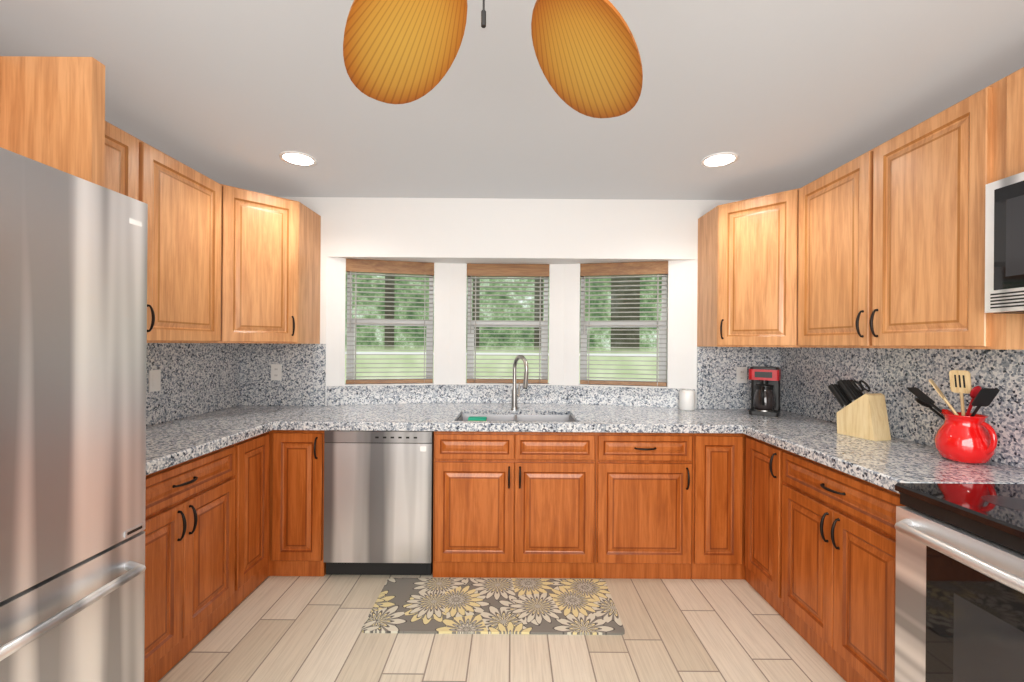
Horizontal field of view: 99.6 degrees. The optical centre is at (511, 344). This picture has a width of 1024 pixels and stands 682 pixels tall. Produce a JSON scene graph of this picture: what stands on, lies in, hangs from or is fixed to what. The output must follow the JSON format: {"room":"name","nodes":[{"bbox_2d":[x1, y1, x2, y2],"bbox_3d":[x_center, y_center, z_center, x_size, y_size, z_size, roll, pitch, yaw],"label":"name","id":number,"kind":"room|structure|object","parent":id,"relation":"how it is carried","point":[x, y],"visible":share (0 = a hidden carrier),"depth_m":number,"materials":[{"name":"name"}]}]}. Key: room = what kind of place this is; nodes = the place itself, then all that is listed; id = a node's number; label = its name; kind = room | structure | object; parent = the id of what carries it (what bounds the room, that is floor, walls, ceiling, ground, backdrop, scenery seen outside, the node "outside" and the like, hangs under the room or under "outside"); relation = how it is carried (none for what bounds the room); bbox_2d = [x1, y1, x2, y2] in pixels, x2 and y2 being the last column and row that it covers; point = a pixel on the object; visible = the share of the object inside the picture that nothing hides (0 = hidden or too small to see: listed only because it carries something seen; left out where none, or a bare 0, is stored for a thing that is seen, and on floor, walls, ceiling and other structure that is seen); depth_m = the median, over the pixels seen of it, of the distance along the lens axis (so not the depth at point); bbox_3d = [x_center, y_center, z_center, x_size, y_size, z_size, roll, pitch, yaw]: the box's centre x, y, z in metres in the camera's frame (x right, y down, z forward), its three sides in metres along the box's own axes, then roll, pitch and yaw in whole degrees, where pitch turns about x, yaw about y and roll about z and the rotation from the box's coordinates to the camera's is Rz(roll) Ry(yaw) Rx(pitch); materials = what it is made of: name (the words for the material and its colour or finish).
{"room":"kitchen","nodes":[
{"label":"kitchen","id":0,"kind":"room"},
{"bbox_2d":[158,573,845,681],"bbox_3d":[-0.025,1.430,0.550,4.170,0.100,6.500,0,0,0],"label":"floor","id":1,"kind":"structure","parent":0,"point":[288,628],"depth_m":1.98,"materials":[{"name":"beige wood"}]},
{"bbox_2d":[0,56,104,186],"bbox_3d":[-1.683,0.217,0.902,0.634,2.299,1.085,0,0,0],"label":"panel","id":2,"kind":"object","parent":1,"relation":"on","point":[52,109],"visible":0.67,"depth_m":1.40,"materials":[{"name":"brown wood"}]},
{"bbox_2d":[0,147,147,681],"bbox_3d":[-1.506,0.471,0.799,0.935,1.795,1.038,0,0,0],"label":"refrigerator","id":3,"kind":"object","parent":1,"relation":"on","point":[73,249],"visible":1,"depth_m":1.08,"materials":[{"name":"silver metal"}]},
{"bbox_2d":[143,445,235,681],"bbox_3d":[-1.693,0.933,1.836,0.623,0.868,0.778,0,0,0],"label":"base cabinet","id":4,"kind":"object","parent":1,"relation":"on","point":[189,530],"visible":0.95,"depth_m":1.89,"materials":[{"name":"brown wood"}]},
{"bbox_2d":[232,431,269,609],"bbox_3d":[-1.710,0.932,2.393,0.590,0.868,0.332,0,0,0],"label":"base cabinet","id":5,"kind":"object","parent":1,"relation":"on","point":[251,476],"visible":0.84,"depth_m":2.36,"materials":[{"name":"brown wood"}]},
{"bbox_2d":[269,430,325,575],"bbox_3d":[-1.556,0.934,2.840,0.896,0.868,0.666,0,0,0],"label":"base cabinet","id":6,"kind":"object","parent":1,"relation":"on","point":[296,463],"visible":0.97,"depth_m":2.54,"materials":[{"name":"brown wood"}]},
{"bbox_2d":[323,431,433,574],"bbox_3d":[-0.787,0.941,2.825,0.630,0.867,0.580,0,0,0],"label":"dishwasher","id":7,"kind":"object","parent":1,"relation":"on","point":[378,485],"visible":0.94,"depth_m":2.54,"materials":[{"name":"silver metal"}]},
{"bbox_2d":[362,578,624,634],"bbox_3d":[-0.090,1.374,2.297,1.264,0.010,0.470,0,0,0],"label":"rug","id":8,"kind":"object","parent":1,"relation":"on","point":[403,605],"visible":1,"depth_m":2.25,"materials":[{"name":"multicoloured fabric"}]},
{"bbox_2d":[433,431,595,577],"bbox_3d":[0.014,0.945,2.840,0.958,0.868,0.666,0,0,0],"label":"base cabinet","id":9,"kind":"object","parent":1,"relation":"on","point":[506,504],"visible":1,"depth_m":2.54,"materials":[{"name":"brown wood"}]},
{"bbox_2d":[146,403,1023,493],"bbox_3d":[-0.019,0.569,2.425,3.967,0.232,1.955,0,0,0],"label":"countertop","id":10,"kind":"structure","parent":9,"relation":"on","point":[884,464],"depth_m":2.52,"materials":[{"name":"stone"}]},
{"bbox_2d":[458,414,574,421],"bbox_3d":[0.026,0.585,2.795,0.742,0.200,0.412,0,0,0],"label":"sink","id":11,"kind":"object","parent":10,"relation":"in","point":[461,417],"depth_m":3.00,"materials":[{"name":"silver metal"}]},
{"bbox_2d":[511,355,528,409],"bbox_3d":[0.050,0.265,3.009,0.076,0.387,0.214,0,0,-16],"label":"faucet","id":12,"kind":"object","parent":10,"relation":"on","point":[515,395],"visible":1,"depth_m":3.06,"materials":[{"name":"silver metal"}]},
{"bbox_2d":[679,389,694,410],"bbox_3d":[1.259,0.397,3.112,0.108,0.140,0.106,0,0,0],"label":"canister","id":13,"kind":"object","parent":10,"relation":"on","point":[686,397],"visible":1,"depth_m":3.07,"materials":[{"name":"white ceramic"}]},
{"bbox_2d":[749,366,780,416],"bbox_3d":[1.701,0.312,2.918,0.176,0.318,0.241,0,0,35],"label":"coffee maker","id":14,"kind":"object","parent":10,"relation":"on","point":[765,381],"visible":1,"depth_m":2.87,"materials":[{"name":"black plastic"}]},
{"bbox_2d":[828,379,890,440],"bbox_3d":[1.790,0.328,2.246,0.104,0.287,0.254,0,0,-14],"label":"knife block","id":15,"kind":"object","parent":10,"relation":"on","point":[864,416],"visible":1,"depth_m":2.19,"materials":[{"name":"brown wood"}]},
{"bbox_2d":[907,370,999,463],"bbox_3d":[1.833,0.288,1.791,0.175,0.368,0.379,0,0,0],"label":"utensil holder","id":16,"kind":"object","parent":10,"relation":"on","point":[963,437],"visible":1,"depth_m":1.72,"materials":[{"name":"red ceramic"}]},
{"bbox_2d":[595,433,692,578],"bbox_3d":[0.780,0.951,2.840,0.570,0.868,0.666,0,0,0],"label":"base cabinet","id":17,"kind":"object","parent":1,"relation":"on","point":[643,481],"visible":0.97,"depth_m":2.54,"materials":[{"name":"brown wood"}]},
{"bbox_2d":[692,433,745,578],"bbox_3d":[1.514,0.956,2.857,0.894,0.868,0.633,0,0,0],"label":"base cabinet","id":18,"kind":"object","parent":1,"relation":"on","point":[718,459],"visible":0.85,"depth_m":2.54,"materials":[{"name":"brown wood"}]},
{"bbox_2d":[745,435,784,617],"bbox_3d":[1.644,0.957,2.377,0.634,0.868,0.362,0,0,0],"label":"base cabinet","id":19,"kind":"object","parent":1,"relation":"on","point":[763,498],"visible":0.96,"depth_m":2.34,"materials":[{"name":"brown wood"}]},
{"bbox_2d":[781,450,904,681],"bbox_3d":[1.644,0.957,1.835,0.634,0.868,0.718,0,0,0],"label":"base cabinet","id":20,"kind":"object","parent":1,"relation":"on","point":[839,531],"visible":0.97,"depth_m":1.79,"materials":[{"name":"brown wood"}]},
{"bbox_2d":[894,483,1023,681],"bbox_3d":[1.589,0.932,1.092,0.725,0.919,0.758,0,0,0],"label":"range","id":21,"kind":"object","parent":1,"relation":"on","point":[959,582],"visible":1,"depth_m":1.27,"materials":[{"name":"silver metal"}]},
{"bbox_2d":[281,197,740,407],"bbox_3d":[-0.016,0.155,3.462,3.970,2.450,0.575,0,0,0],"label":"wall","id":22,"kind":"structure","parent":0,"point":[430,230],"depth_m":3.17,"materials":[{"name":"white paint"}]},
{"bbox_2d":[146,343,325,425],"bbox_3d":[-1.683,0.220,2.310,0.634,0.452,1.726,0,0,0],"label":"backsplash","id":23,"kind":"structure","parent":22,"relation":"attached to","point":[196,378],"depth_m":3.03,"materials":[{"name":"stone"}]},
{"bbox_2d":[148,370,160,391],"bbox_3d":[-1.979,0.201,2.400,0.008,0.118,0.075,0,0,0],"label":"outlet","id":24,"kind":"object","parent":23,"relation":"attached to","point":[154,375],"visible":1,"depth_m":2.40,"materials":[{"name":"white plastic"}]},
{"bbox_2d":[271,364,281,379],"bbox_3d":[-1.716,0.202,3.153,0.075,0.118,0.007,0,0,0],"label":"outlet","id":25,"kind":"object","parent":23,"relation":"attached to","point":[276,369],"visible":1,"depth_m":3.15,"materials":[{"name":"white plastic"}]},
{"bbox_2d":[346,259,433,383],"bbox_3d":[-0.933,-0.171,3.330,0.648,0.936,0.060,0,0,-13],"label":"window blind","id":26,"kind":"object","parent":22,"relation":"in","point":[355,267],"depth_m":3.31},
{"bbox_2d":[346,272,433,379],"bbox_3d":[-0.946,-0.169,3.386,0.640,0.940,0.173,0,0,0],"label":"window","id":27,"kind":"structure","parent":22,"relation":"in","point":[350,340],"depth_m":3.37,"materials":[{"name":"grey"}]},
{"bbox_2d":[467,264,548,382],"bbox_3d":[-0.034,-0.164,3.431,0.648,0.936,0.060,0,0,0],"label":"window blind","id":28,"kind":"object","parent":22,"relation":"in","point":[474,271],"depth_m":3.41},
{"bbox_2d":[467,277,548,378],"bbox_3d":[-0.034,-0.162,3.487,0.650,0.940,0.032,0,0,0],"label":"window","id":29,"kind":"structure","parent":22,"relation":"in","point":[470,341],"depth_m":3.47,"materials":[{"name":"grey"}]},
{"bbox_2d":[327,385,694,407],"bbox_3d":[-0.009,0.388,3.288,2.701,0.140,0.226,0,0,0],"label":"backsplash","id":30,"kind":"structure","parent":22,"relation":"attached to","point":[379,394],"depth_m":3.33,"materials":[{"name":"stone"}]},
{"bbox_2d":[580,277,666,381],"bbox_3d":[0.865,-0.156,3.388,0.640,0.940,0.172,0,0,0],"label":"window","id":31,"kind":"structure","parent":22,"relation":"in","point":[663,278],"depth_m":3.36,"materials":[{"name":"grey"}]},
{"bbox_2d":[580,261,667,385],"bbox_3d":[0.852,-0.158,3.331,0.648,0.936,0.060,0,0,13],"label":"window blind","id":32,"kind":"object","parent":22,"relation":"in","point":[657,268],"depth_m":3.32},
{"bbox_2d":[0,0,1023,199],"bbox_3d":[-0.007,-1.120,0.550,4.170,0.100,6.500,0,0,0],"label":"ceiling","id":33,"kind":"structure","parent":0,"point":[799,90],"depth_m":1.83,"materials":[{"name":"grey paint"}]},
{"bbox_2d":[279,151,316,165],"bbox_3d":[-1.239,-1.075,2.511,0.196,0.006,0.196,0,0,0],"label":"recessed light","id":34,"kind":"object","parent":33,"relation":"in","point":[292,157],"visible":1,"depth_m":2.50,"materials":[{"name":"white"}]},
{"bbox_2d":[343,0,642,117],"bbox_3d":[0.025,-0.757,0.561,1.366,0.626,1.430,0,0,0],"label":"ceiling fan","id":35,"kind":"object","parent":33,"relation":"hanging from","point":[395,51],"depth_m":0.98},
{"bbox_2d":[701,152,738,167],"bbox_3d":[1.190,-1.058,2.484,0.196,0.006,0.196,0,0,0],"label":"recessed light","id":36,"kind":"object","parent":33,"relation":"in","point":[721,159],"visible":1,"depth_m":2.47,"materials":[{"name":"white"}]},
{"label":"outside","id":37,"kind":"structure","parent":0,"visible":0},
{"bbox_2d":[345,272,666,382],"bbox_3d":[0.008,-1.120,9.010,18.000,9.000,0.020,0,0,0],"label":"window","id":38,"kind":"structure","parent":37,"point":[419,332],"depth_m":9.00,"materials":[{"name":"clear glass"}]},
{"bbox_3d":[-2.051,0.140,0.287,0.100,2.450,5.975,0,0,0],"label":"wall","id":39,"kind":"structure","parent":0,"visible":0},
{"bbox_2d":[104,121,138,199],"bbox_3d":[-1.829,-0.476,1.712,0.331,0.935,0.530,0,0,0],"label":"upper cabinet","id":40,"kind":"object","parent":39,"relation":"attached to","point":[121,176],"visible":0.04,"depth_m":1.88,"materials":[{"name":"brown wood"}]},
{"bbox_2d":[137,138,221,342],"bbox_3d":[-1.829,-0.476,2.259,0.331,0.935,0.558,0,0,0],"label":"upper cabinet","id":41,"kind":"object","parent":39,"relation":"attached to","point":[184,237],"visible":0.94,"depth_m":2.21,"materials":[{"name":"brown wood"}]},
{"bbox_2d":[219,184,320,343],"bbox_3d":[-1.695,-0.475,2.854,0.600,0.935,0.638,0,0,0],"label":"upper cabinet","id":42,"kind":"object","parent":39,"relation":"attached to","point":[271,245],"visible":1,"depth_m":2.71,"materials":[{"name":"brown wood"}]},
{"bbox_3d":[2.019,0.170,0.287,0.100,2.450,5.975,0,0,0],"label":"wall","id":43,"kind":"structure","parent":0,"visible":0},
{"bbox_2d":[697,188,799,346],"bbox_3d":[1.661,-0.450,2.853,0.622,0.935,0.641,0,0,0],"label":"upper cabinet","id":44,"kind":"object","parent":43,"relation":"attached to","point":[748,249],"visible":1,"depth_m":2.71,"materials":[{"name":"brown wood"}]},
{"bbox_2d":[798,147,875,347],"bbox_3d":[1.803,-0.449,2.276,0.336,0.935,0.518,0,0,0],"label":"upper cabinet","id":45,"kind":"object","parent":43,"relation":"attached to","point":[835,261],"visible":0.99,"depth_m":2.22,"materials":[{"name":"brown wood"}]},
{"bbox_2d":[697,347,1023,468],"bbox_3d":[1.661,0.244,1.943,0.612,0.452,2.462,0,0,0],"label":"backsplash","id":46,"kind":"structure","parent":43,"relation":"attached to","point":[807,374],"depth_m":2.24,"materials":[{"name":"stone"}]},
{"bbox_2d":[736,367,746,382],"bbox_3d":[1.673,0.222,3.153,0.075,0.118,0.007,0,0,0],"label":"outlet","id":47,"kind":"object","parent":46,"relation":"attached to","point":[741,372],"visible":1,"depth_m":3.15,"materials":[{"name":"white plastic"}]},
{"bbox_2d":[870,75,1023,349],"bbox_3d":[1.803,-0.449,1.746,0.336,0.935,0.538,0,0,0],"label":"upper cabinet","id":48,"kind":"object","parent":43,"relation":"attached to","point":[930,179],"visible":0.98,"depth_m":1.69,"materials":[{"name":"brown wood"}]},
{"bbox_2d":[1006,67,1023,177],"bbox_3d":[1.805,-0.733,1.094,0.336,0.368,0.762,0,0,0],"label":"upper cabinet","id":49,"kind":"object","parent":43,"relation":"attached to","point":[1014,121],"visible":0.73,"depth_m":1.44,"materials":[{"name":"brown wood"}]},
{"bbox_2d":[985,172,1023,313],"bbox_3d":[1.768,-0.325,1.095,0.402,0.440,0.759,0,0,0],"label":"microwave","id":50,"kind":"object","parent":49,"relation":"attached to","point":[1004,198],"visible":1,"depth_m":1.41,"materials":[{"name":"silver metal"}]}
]}

